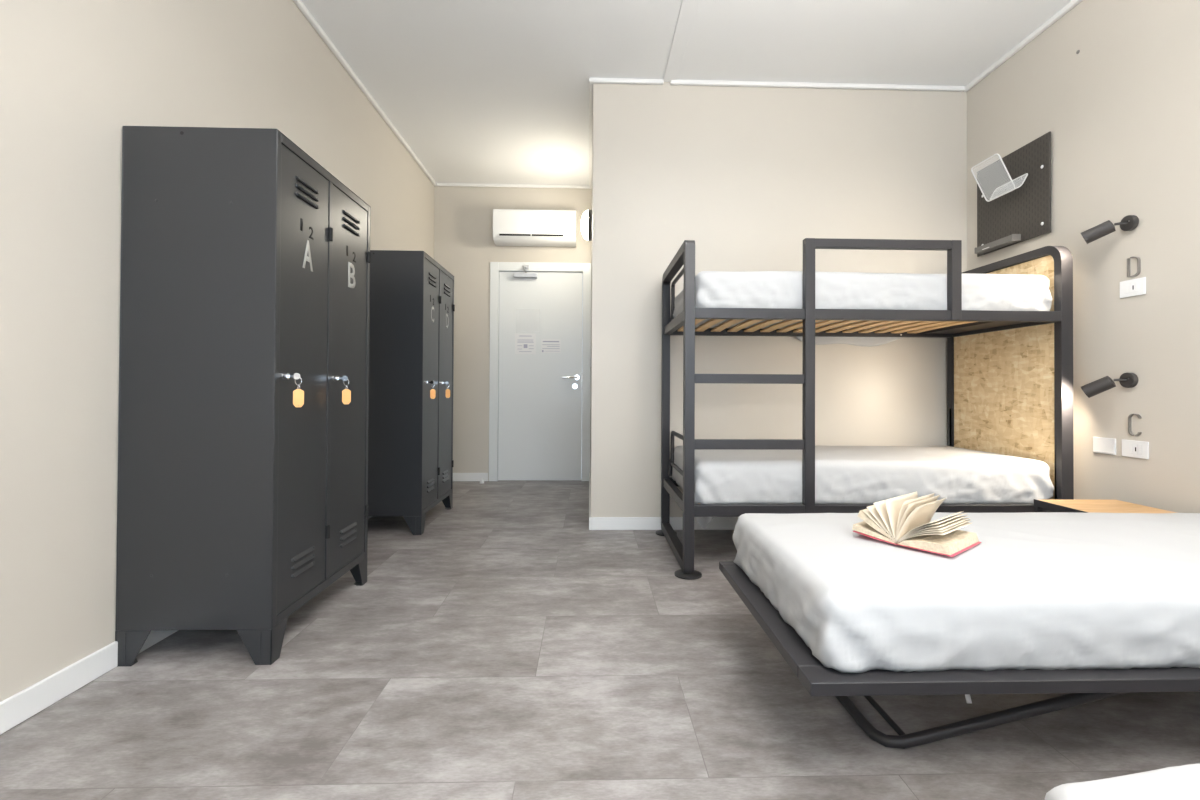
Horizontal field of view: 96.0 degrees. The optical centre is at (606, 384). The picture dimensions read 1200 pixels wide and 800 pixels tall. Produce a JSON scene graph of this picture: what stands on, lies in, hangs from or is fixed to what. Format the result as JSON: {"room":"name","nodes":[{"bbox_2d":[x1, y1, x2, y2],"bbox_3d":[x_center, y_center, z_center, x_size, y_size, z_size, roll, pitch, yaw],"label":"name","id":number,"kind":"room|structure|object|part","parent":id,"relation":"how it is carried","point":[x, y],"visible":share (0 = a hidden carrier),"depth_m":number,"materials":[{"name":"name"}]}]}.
{"room":"dormitory","nodes":[
{"label":"dormitory","id":0,"kind":"room"},
{"bbox_2d":[0,0,433,701],"bbox_3d":[-1.698,-0.557,1.808,0.150,2.985,7.508,0,-1,-2],"label":"wall","id":1,"kind":"structure","parent":0,"point":[74,73],"depth_m":1.68,"materials":[{"name":"beige paint"}]},
{"bbox_2d":[0,516,372,734],"bbox_3d":[-1.624,0.893,1.796,0.013,0.084,7.208,0,-1,-2],"label":"baseboard","id":2,"kind":"structure","parent":1,"relation":"attached to","point":[28,702],"depth_m":1.60,"materials":[{"name":"white paint"}]},
{"bbox_2d":[293,0,436,185],"bbox_3d":[-1.602,-2.034,1.825,0.028,0.030,7.208,0,-1,-2],"label":"trim","id":3,"kind":"structure","parent":1,"relation":"attached to","point":[300,5],"depth_m":3.55,"materials":[{"name":"white paint"}]},
{"bbox_2d":[434,186,591,480],"bbox_3d":[-0.870,-0.517,5.514,1.733,2.985,0.150,0,-1,-2],"label":"wall","id":4,"kind":"structure","parent":0,"point":[464,245],"depth_m":5.43,"materials":[{"name":"beige paint"}]},
{"bbox_2d":[453,473,487,480],"bbox_3d":[-1.456,0.929,5.401,0.545,0.084,0.013,0,-1,-2],"label":"baseboard","id":5,"kind":"structure","parent":4,"relation":"attached to","point":[456,476],"depth_m":5.40,"materials":[{"name":"white paint"}]},
{"bbox_2d":[437,183,591,188],"bbox_3d":[-0.921,-1.996,5.438,1.555,0.030,0.028,0,-1,-2],"label":"trim","id":6,"kind":"structure","parent":4,"relation":"attached to","point":[438,184],"depth_m":5.43,"materials":[{"name":"white paint"}]},
{"bbox_2d":[493,209,576,246],"bbox_3d":[-0.701,-1.546,5.350,0.810,0.316,0.208,0,-1,-2],"label":"air conditioner","id":7,"kind":"object","parent":4,"relation":"attached to","point":[511,227],"visible":1,"depth_m":5.26,"materials":[{"name":"white plastic"}]},
{"bbox_2d":[489,262,590,480],"bbox_3d":[-0.663,-0.124,5.420,1.016,2.200,0.244,0,-1,-2],"label":"door","id":8,"kind":"structure","parent":4,"relation":"in","point":[540,403],"depth_m":5.45,"materials":[{"name":"light grey painted metal"},{"name":"brushed steel"}]},
{"bbox_2d":[515,333,535,353],"bbox_3d":[-0.815,-0.405,5.446,0.210,0.210,0.003,0,-1,-2],"label":"notice","id":9,"kind":"object","parent":8,"relation":"attached to","point":[525,343],"visible":1,"depth_m":5.45,"materials":[{"name":"white paper"}]},
{"bbox_2d":[517,342,533,351],"bbox_3d":[-0.813,-0.406,5.445,0.164,0.162,0.001,0,-1,-2],"label":"print","id":10,"kind":"object","parent":9,"relation":"attached to","point":[521,346],"depth_m":5.44,"materials":[{"name":"grey paper"}]},
{"bbox_3d":[-0.800,-1.153,5.369,0.052,0.086,0.131,0,-1,-2],"label":"closer arm","id":11,"kind":"part","parent":8,"relation":"part of","materials":[{"name":"silver metal"}]},
{"bbox_2d":[541,339,560,352],"bbox_3d":[-0.558,-0.384,5.454,0.195,0.140,0.003,0,-1,-2],"label":"notice","id":12,"kind":"object","parent":8,"relation":"attached to","point":[547,345],"visible":1,"depth_m":5.45,"materials":[{"name":"white paper"}]},
{"bbox_3d":[-0.355,-0.068,5.428,0.173,0.052,0.061,0,-1,-2],"label":"handle","id":13,"kind":"part","parent":8,"relation":"part of","materials":[{"name":"silver metal"}]},
{"bbox_2d":[590,146,592,475],"bbox_3d":[-0.050,-0.522,4.596,0.150,2.985,1.736,0,-1,-2],"label":"wall","id":14,"kind":"structure","parent":0,"point":[592,146],"depth_m":4.28,"materials":[{"name":"beige paint"}]},
{"bbox_2d":[581,210,591,240],"bbox_3d":[-0.179,-1.427,4.861,0.100,0.270,0.270,0,-1,-2],"label":"wall sconce","id":15,"kind":"object","parent":14,"relation":"attached to","point":[586,221],"visible":0.97,"depth_m":4.76,"materials":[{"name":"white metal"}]},
{"bbox_2d":[581,211,587,239],"bbox_3d":[-0.196,-1.428,4.860,0.065,0.256,0.256,0,-1,-2],"label":"diffuser","id":16,"kind":"object","parent":15,"relation":"attached to","point":[584,221],"depth_m":4.77,"materials":[{"name":"white plastic"}]},
{"bbox_2d":[589,473,590,529],"bbox_3d":[-0.137,0.927,4.498,0.013,0.084,1.899,0,-1,-2],"label":"baseboard","id":17,"kind":"structure","parent":14,"relation":"attached to","point":[589,473],"depth_m":4.02,"materials":[{"name":"white paint"}]},
{"bbox_2d":[589,83,592,187],"bbox_3d":[-0.129,-2.001,4.519,0.028,0.030,1.858,0,-1,-2],"label":"trim","id":18,"kind":"structure","parent":14,"relation":"attached to","point":[590,84],"depth_m":4.24,"materials":[{"name":"white paint"}]},
{"bbox_2d":[0,479,1199,799],"bbox_3d":[0.428,0.997,1.859,4.420,0.100,7.508,0,-1,-2],"label":"floor","id":19,"kind":"structure","parent":0,"point":[509,648],"depth_m":1.56,"materials":[{"name":"grey tile"}]},
{"bbox_2d":[115,126,370,666],"bbox_3d":[-1.374,0.041,2.195,0.520,1.800,0.785,0,-1,-2],"label":"locker","id":20,"kind":"object","parent":19,"relation":"on","point":[245,261],"visible":1,"depth_m":1.81,"materials":[{"name":"grey metal"}]},
{"bbox_3d":[-1.571,0.877,1.839,0.115,0.118,0.102,0,-1,-2],"label":"leg","id":21,"kind":"part","parent":20,"relation":"part of","materials":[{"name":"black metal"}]},
{"bbox_3d":[-1.177,0.879,1.851,0.115,0.118,0.102,0,-1,-2],"label":"leg","id":22,"kind":"part","parent":20,"relation":"part of","materials":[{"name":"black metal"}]},
{"bbox_2d":[288,373,303,406],"bbox_3d":[-1.078,0.021,1.876,0.051,0.120,0.013,0,-1,-14],"label":"key","id":23,"kind":"object","parent":20,"relation":"hanging from","point":[298,394],"visible":1,"depth_m":1.88,"materials":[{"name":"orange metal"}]},
{"bbox_3d":[-1.083,-0.027,1.876,0.040,0.024,0.002,0,-1,-2],"label":"blade","id":24,"kind":"part","parent":23,"relation":"part of","materials":[{"name":"silver metal"}]},
{"bbox_3d":[-1.131,-0.019,2.014,0.015,1.610,0.338,0,-1,-2],"label":"door","id":25,"kind":"part","parent":20,"relation":"part of","materials":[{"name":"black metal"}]},
{"bbox_2d":[338,376,350,403],"bbox_3d":[-1.089,0.025,2.245,0.051,0.120,0.013,0,-1,-14],"label":"key","id":26,"kind":"object","parent":20,"relation":"hanging from","point":[346,393],"visible":1,"depth_m":2.25,"materials":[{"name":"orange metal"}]},
{"bbox_3d":[-1.095,-0.024,2.246,0.040,0.024,0.002,0,-1,-2],"label":"blade","id":27,"kind":"part","parent":26,"relation":"part of","materials":[{"name":"silver metal"}]},
{"bbox_3d":[-1.142,-0.015,2.388,0.015,1.610,0.348,0,-1,-2],"label":"door","id":28,"kind":"part","parent":20,"relation":"part of","materials":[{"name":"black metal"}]},
{"bbox_3d":[-1.198,0.886,2.534,0.115,0.118,0.102,0,-1,-2],"label":"leg","id":29,"kind":"part","parent":20,"relation":"part of","materials":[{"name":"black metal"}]},
{"bbox_2d":[368,250,454,534],"bbox_3d":[-1.424,0.056,3.803,0.520,1.800,0.785,0,-1,-2],"label":"locker","id":30,"kind":"object","parent":19,"relation":"on","point":[411,462],"visible":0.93,"depth_m":3.42,"materials":[{"name":"grey metal"}]},
{"bbox_3d":[-1.227,0.895,3.459,0.115,0.118,0.102,0,-1,-2],"label":"leg","id":31,"kind":"part","parent":30,"relation":"part of","materials":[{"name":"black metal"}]},
{"bbox_3d":[-1.180,-0.004,3.622,0.015,1.610,0.338,0,-1,-2],"label":"door","id":32,"kind":"part","parent":30,"relation":"part of","materials":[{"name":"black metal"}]},
{"bbox_2d":[427,380,435,398],"bbox_3d":[-1.127,0.036,3.484,0.051,0.120,0.013,0,-1,-14],"label":"key","id":33,"kind":"object","parent":30,"relation":"hanging from","point":[432,391],"visible":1,"depth_m":3.48,"materials":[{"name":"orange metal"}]},
{"bbox_3d":[-1.192,0.000,3.996,0.015,1.610,0.348,0,-1,-2],"label":"door","id":34,"kind":"part","parent":30,"relation":"part of","materials":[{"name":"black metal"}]},
{"bbox_2d":[443,381,449,397],"bbox_3d":[-1.139,0.040,3.854,0.051,0.120,0.013,0,-1,-14],"label":"key","id":35,"kind":"object","parent":30,"relation":"hanging from","point":[447,392],"visible":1,"depth_m":3.85,"materials":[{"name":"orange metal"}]},
{"bbox_3d":[-1.248,0.901,4.142,0.115,0.118,0.102,0,-1,-2],"label":"leg","id":36,"kind":"part","parent":30,"relation":"part of","materials":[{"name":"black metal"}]},
{"bbox_2d":[656,238,1073,579],"bbox_3d":[1.364,0.119,3.128,2.062,1.690,0.919,0,-1,-2],"label":"bunk bed","id":37,"kind":"object","parent":19,"relation":"on","point":[1010,373],"visible":0.68,"depth_m":2.80,"materials":[{"name":"dark grey painted metal"},{"name":"birch"}]},
{"bbox_3d":[0.403,0.636,3.114,0.039,0.052,0.778,0,-1,-2],"label":"rail","id":38,"kind":"part","parent":37,"relation":"part of","materials":[{"name":"grey metal"}]},
{"bbox_3d":[0.408,-0.350,3.123,0.039,0.052,0.778,0,-1,-2],"label":"rail","id":39,"kind":"part","parent":37,"relation":"part of","materials":[{"name":"grey metal"}]},
{"bbox_3d":[0.401,0.114,3.119,0.050,1.665,0.878,0,-1,-2],"label":"foot frame","id":40,"kind":"part","parent":37,"relation":"part of","materials":[{"name":"grey metal"}]},
{"bbox_3d":[1.017,-0.036,2.714,0.050,1.388,0.040,0,-1,-2],"label":"ladder post","id":41,"kind":"part","parent":37,"relation":"part of","materials":[{"name":"grey metal"}]},
{"bbox_3d":[1.351,-0.341,3.567,1.871,0.052,0.040,0,-1,-2],"label":"rail","id":42,"kind":"part","parent":37,"relation":"part of","materials":[{"name":"grey metal"}]},
{"bbox_2d":[672,446,1053,527],"bbox_3d":[1.364,0.593,3.143,1.885,0.412,0.834,0,-1,-2],"label":"mattress","id":43,"kind":"object","parent":37,"relation":"on","point":[843,474],"visible":0.82,"depth_m":2.75,"materials":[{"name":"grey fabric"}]},
{"bbox_2d":[673,271,1052,346],"bbox_3d":[1.368,-0.419,3.171,1.875,0.329,0.864,0,-1,-2],"label":"mattress","id":44,"kind":"object","parent":37,"relation":"on","point":[713,289],"visible":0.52,"depth_m":2.76,"materials":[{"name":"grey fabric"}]},
{"bbox_3d":[1.371,0.635,2.724,1.871,0.055,0.040,0,-1,-2],"label":"rail","id":45,"kind":"part","parent":37,"relation":"part of","materials":[{"name":"grey metal"}]},
{"bbox_3d":[1.376,-0.349,2.734,1.871,0.052,0.040,0,-1,-2],"label":"rail","id":46,"kind":"part","parent":37,"relation":"part of","materials":[{"name":"grey metal"}]},
{"bbox_3d":[1.394,-0.706,2.732,0.697,0.045,0.036,0,-1,-2],"label":"guard rail","id":47,"kind":"part","parent":37,"relation":"part of","materials":[{"name":"grey metal"}]},
{"bbox_3d":[1.766,-0.525,2.742,0.050,0.403,0.040,0,-1,-2],"label":"guard post","id":48,"kind":"part","parent":37,"relation":"part of","materials":[{"name":"grey metal"}]},
{"bbox_3d":[2.201,-0.345,3.176,0.192,0.018,0.783,0,-1,-2],"label":"plate","id":49,"kind":"part","parent":37,"relation":"part of","materials":[{"name":"brown wood"}]},
{"bbox_3d":[2.314,-0.340,3.182,0.029,0.052,0.778,0,-1,-2],"label":"rail","id":50,"kind":"part","parent":37,"relation":"part of","materials":[{"name":"grey metal"}]},
{"bbox_3d":[2.319,0.088,3.178,0.016,1.522,0.788,0,-1,-2],"label":"head panel","id":51,"kind":"part","parent":37,"relation":"part of","materials":[{"name":"beige wood"}]},
{"bbox_3d":[2.326,0.118,3.178,0.060,1.678,0.878,0,-1,-2],"label":"head frame","id":52,"kind":"part","parent":37,"relation":"part of","materials":[{"name":"grey"}]},
{"bbox_2d":[719,561,1199,748],"bbox_3d":[1.451,0.809,1.640,2.030,0.282,0.845,0,-1,-2],"label":"bed","id":53,"kind":"object","parent":19,"relation":"on","point":[1084,686],"visible":0.48,"depth_m":1.24,"materials":[{"name":"dark grey painted metal"},{"name":"birch"}]},
{"bbox_3d":[1.439,0.686,2.041,2.030,0.030,0.045,0,-1,-2],"label":"bed rail","id":54,"kind":"part","parent":53,"relation":"part of","materials":[{"name":"grey metal"}]},
{"bbox_3d":[0.482,0.678,1.627,0.090,0.030,0.725,0,-1,-2],"label":"bed rail","id":55,"kind":"part","parent":53,"relation":"part of","materials":[{"name":"grey metal"}]},
{"bbox_2d":[733,512,1199,702],"bbox_3d":[1.467,0.614,1.657,1.986,0.301,0.835,0,-1,-2],"label":"mattress","id":56,"kind":"object","parent":53,"relation":"on","point":[1040,590],"visible":0.91,"depth_m":1.27,"materials":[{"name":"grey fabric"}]},
{"bbox_2d":[852,492,981,556],"bbox_3d":[0.917,0.397,1.603,0.219,0.126,0.272,1,-1,-39],"label":"book","id":57,"kind":"object","parent":56,"relation":"on","point":[903,520],"visible":1,"depth_m":1.56,"materials":[{"name":"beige paper"}]},
{"bbox_3d":[1.196,0.821,1.632,1.018,0.254,0.484,0,-1,-2],"label":"fold out leg","id":58,"kind":"part","parent":53,"relation":"part of","materials":[{"name":"grey metal"}]},
{"bbox_3d":[1.464,0.679,1.257,2.030,0.030,0.075,0,-1,-2],"label":"bed rail","id":59,"kind":"part","parent":53,"relation":"part of","materials":[{"name":"grey metal"}]},
{"bbox_2d":[1034,499,1176,512],"bbox_3d":[2.196,0.748,2.332,0.390,0.424,0.390,0,-1,-2],"label":"nightstand","id":60,"kind":"object","parent":19,"relation":"on","point":[1075,506],"visible":0.3,"depth_m":2.39,"materials":[{"name":"brown wood"}]},
{"bbox_3d":[2.007,0.765,2.508,0.025,0.392,0.025,0,-1,-2],"label":"leg","id":61,"kind":"part","parent":60,"relation":"part of","materials":[{"name":"grey metal"}]},
{"bbox_3d":[2.196,0.552,2.333,0.390,0.032,0.390,0,-1,-2],"label":"tray frame","id":62,"kind":"part","parent":60,"relation":"part of","materials":[{"name":"grey metal"}]},
{"bbox_3d":[1.493,0.796,0.276,2.030,0.282,0.845,0,-1,-2],"label":"bed","id":63,"kind":"object","parent":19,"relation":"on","visible":0,"materials":[{"name":"dark painted metal"},{"name":"white cotton fabric"}]},
{"bbox_2d":[1045,763,1199,799],"bbox_3d":[1.509,0.540,0.295,1.982,0.228,0.839,0,-1,-2],"label":"mattress","id":64,"kind":"object","parent":63,"relation":"on","point":[1182,782],"visible":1,"depth_m":0.63,"materials":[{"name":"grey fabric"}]},
{"bbox_2d":[301,0,1071,184],"bbox_3d":[0.444,-2.088,1.889,4.420,0.100,7.508,0,-1,-2],"label":"ceiling","id":65,"kind":"structure","parent":0,"point":[479,91],"depth_m":3.29,"materials":[{"name":"white paint"}]},
{"bbox_2d":[663,0,699,81],"bbox_3d":[0.506,-2.044,0.947,0.092,0.007,5.322,0,-1,-2],"label":"trim","id":66,"kind":"structure","parent":65,"relation":"attached to","point":[688,9],"depth_m":3.16,"materials":[{"name":"white paint"}]},
{"bbox_2d":[591,82,966,516],"bbox_3d":[1.172,-0.524,3.690,2.537,2.985,0.150,0,-1,-2],"label":"wall","id":67,"kind":"structure","parent":0,"point":[745,174],"depth_m":3.61,"materials":[{"name":"beige paint"}]},
{"bbox_2d":[589,78,663,84],"bbox_3d":[0.133,-2.008,3.583,0.495,0.030,0.028,0,-1,-2],"label":"trim","id":68,"kind":"structure","parent":67,"relation":"attached to","point":[591,80],"depth_m":3.57,"materials":[{"name":"white paint"}]},
{"bbox_2d":[591,517,738,529],"bbox_3d":[1.160,0.925,3.594,2.524,0.084,0.013,0,-1,-2],"label":"baseboard","id":69,"kind":"structure","parent":67,"relation":"attached to","point":[597,523],"depth_m":3.56,"materials":[{"name":"white paint"}]},
{"bbox_2d":[670,79,964,91],"bbox_3d":[1.424,-2.001,3.623,1.997,0.030,0.028,0,-1,-2],"label":"trim","id":70,"kind":"structure","parent":67,"relation":"attached to","point":[672,82],"depth_m":3.61,"materials":[{"name":"white paint"}]},
{"bbox_2d":[967,0,1199,512],"bbox_3d":[2.599,-0.543,0.997,0.150,2.985,5.622,0,-1,-2],"label":"wall","id":71,"kind":"structure","parent":0,"point":[1121,113],"depth_m":2.59,"materials":[{"name":"beige paint"}]},
{"bbox_2d":[977,131,1050,256],"bbox_3d":[2.445,-1.114,3.260,0.024,0.558,0.560,0,-1,-2],"label":"pegboard","id":72,"kind":"object","parent":71,"relation":"attached to","point":[1025,210],"visible":0.85,"depth_m":3.18,"materials":[{"name":"black plastic"}]},
{"bbox_2d":[975,234,1020,253],"bbox_3d":[2.405,-0.861,3.329,0.056,0.040,0.310,0,-1,-2],"label":"tray","id":73,"kind":"object","parent":72,"relation":"attached to","point":[1013,238],"visible":1,"depth_m":3.29,"materials":[{"name":"grey plastic"}]},
{"bbox_2d":[971,153,1027,201],"bbox_3d":[2.353,-1.239,3.236,0.167,0.213,0.267,0,-1,-2],"label":"holder","id":74,"kind":"object","parent":72,"relation":"attached to","point":[1012,185],"visible":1,"depth_m":3.23,"materials":[{"name":"white"}]},
{"bbox_2d":[964,0,1082,91],"bbox_3d":[2.517,-2.021,1.008,0.028,0.030,5.322,0,-1,-2],"label":"trim","id":75,"kind":"structure","parent":71,"relation":"attached to","point":[1073,3],"depth_m":3.15,"materials":[{"name":"white paint"}]},
{"bbox_2d":[1093,437,1115,454],"bbox_3d":[2.462,0.305,2.672,0.012,0.080,0.115,0,-1,-2],"label":"wall plate","id":76,"kind":"object","parent":71,"relation":"attached to","point":[1102,445],"visible":1,"depth_m":2.67,"materials":[{"name":"white plastic"}]},
{"bbox_2d":[1081,372,1137,397],"bbox_3d":[2.403,0.007,2.584,0.202,0.122,0.078,0,-1,38],"label":"reading lamp","id":77,"kind":"object","parent":71,"relation":"attached to","point":[1127,380],"visible":1,"depth_m":2.57,"materials":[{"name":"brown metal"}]},
{"bbox_3d":[2.461,-0.018,2.545,0.024,0.072,0.072,0,-1,-2],"label":"wall plate","id":78,"kind":"part","parent":77,"relation":"part of","materials":[{"name":"grey metal"}]},
{"bbox_2d":[1081,215,1138,243],"bbox_3d":[2.405,-0.739,2.586,0.205,0.111,0.077,0,-1,37],"label":"reading lamp","id":79,"kind":"object","parent":71,"relation":"attached to","point":[1129,222],"visible":1,"depth_m":2.57,"materials":[{"name":"black metal"}]},
{"bbox_3d":[2.436,-0.759,2.556,0.048,0.012,0.013,0,-1,26],"label":"arm","id":80,"kind":"part","parent":79,"relation":"part of","materials":[{"name":"grey metal"}]},
{"bbox_3d":[2.465,-0.758,2.546,0.024,0.072,0.072,0,-1,-2],"label":"wall plate","id":81,"kind":"part","parent":79,"relation":"part of","materials":[{"name":"grey metal"}]},
{"bbox_2d":[1120,277,1145,297],"bbox_3d":[2.470,-0.452,2.537,0.012,0.080,0.118,0,-1,-2],"label":"wall plate","id":82,"kind":"object","parent":71,"relation":"attached to","point":[1134,287],"visible":1,"depth_m":2.53,"materials":[{"name":"white plastic"}]},
{"bbox_2d":[1127,256,1140,276],"bbox_3d":[2.474,-0.550,2.531,0.018,0.096,0.054,0,-1,-2],"label":"letter","id":83,"kind":"object","parent":71,"relation":"attached to","point":[1137,258],"depth_m":2.52,"materials":[{"name":"grey metal"}]},
{"bbox_2d":[1128,414,1141,435],"bbox_3d":[2.470,0.190,2.522,0.018,0.104,0.054,0,-1,-2],"label":"letter","id":84,"kind":"object","parent":71,"relation":"attached to","point":[1130,415],"depth_m":2.54,"materials":[{"name":"grey metal"}]},
{"bbox_2d":[1122,439,1148,458],"bbox_3d":[2.466,0.303,2.521,0.012,0.080,0.122,0,-1,-2],"label":"wall plate","id":85,"kind":"object","parent":71,"relation":"attached to","point":[1130,448],"visible":1,"depth_m":2.51,"materials":[{"name":"white plastic"}]}
]}

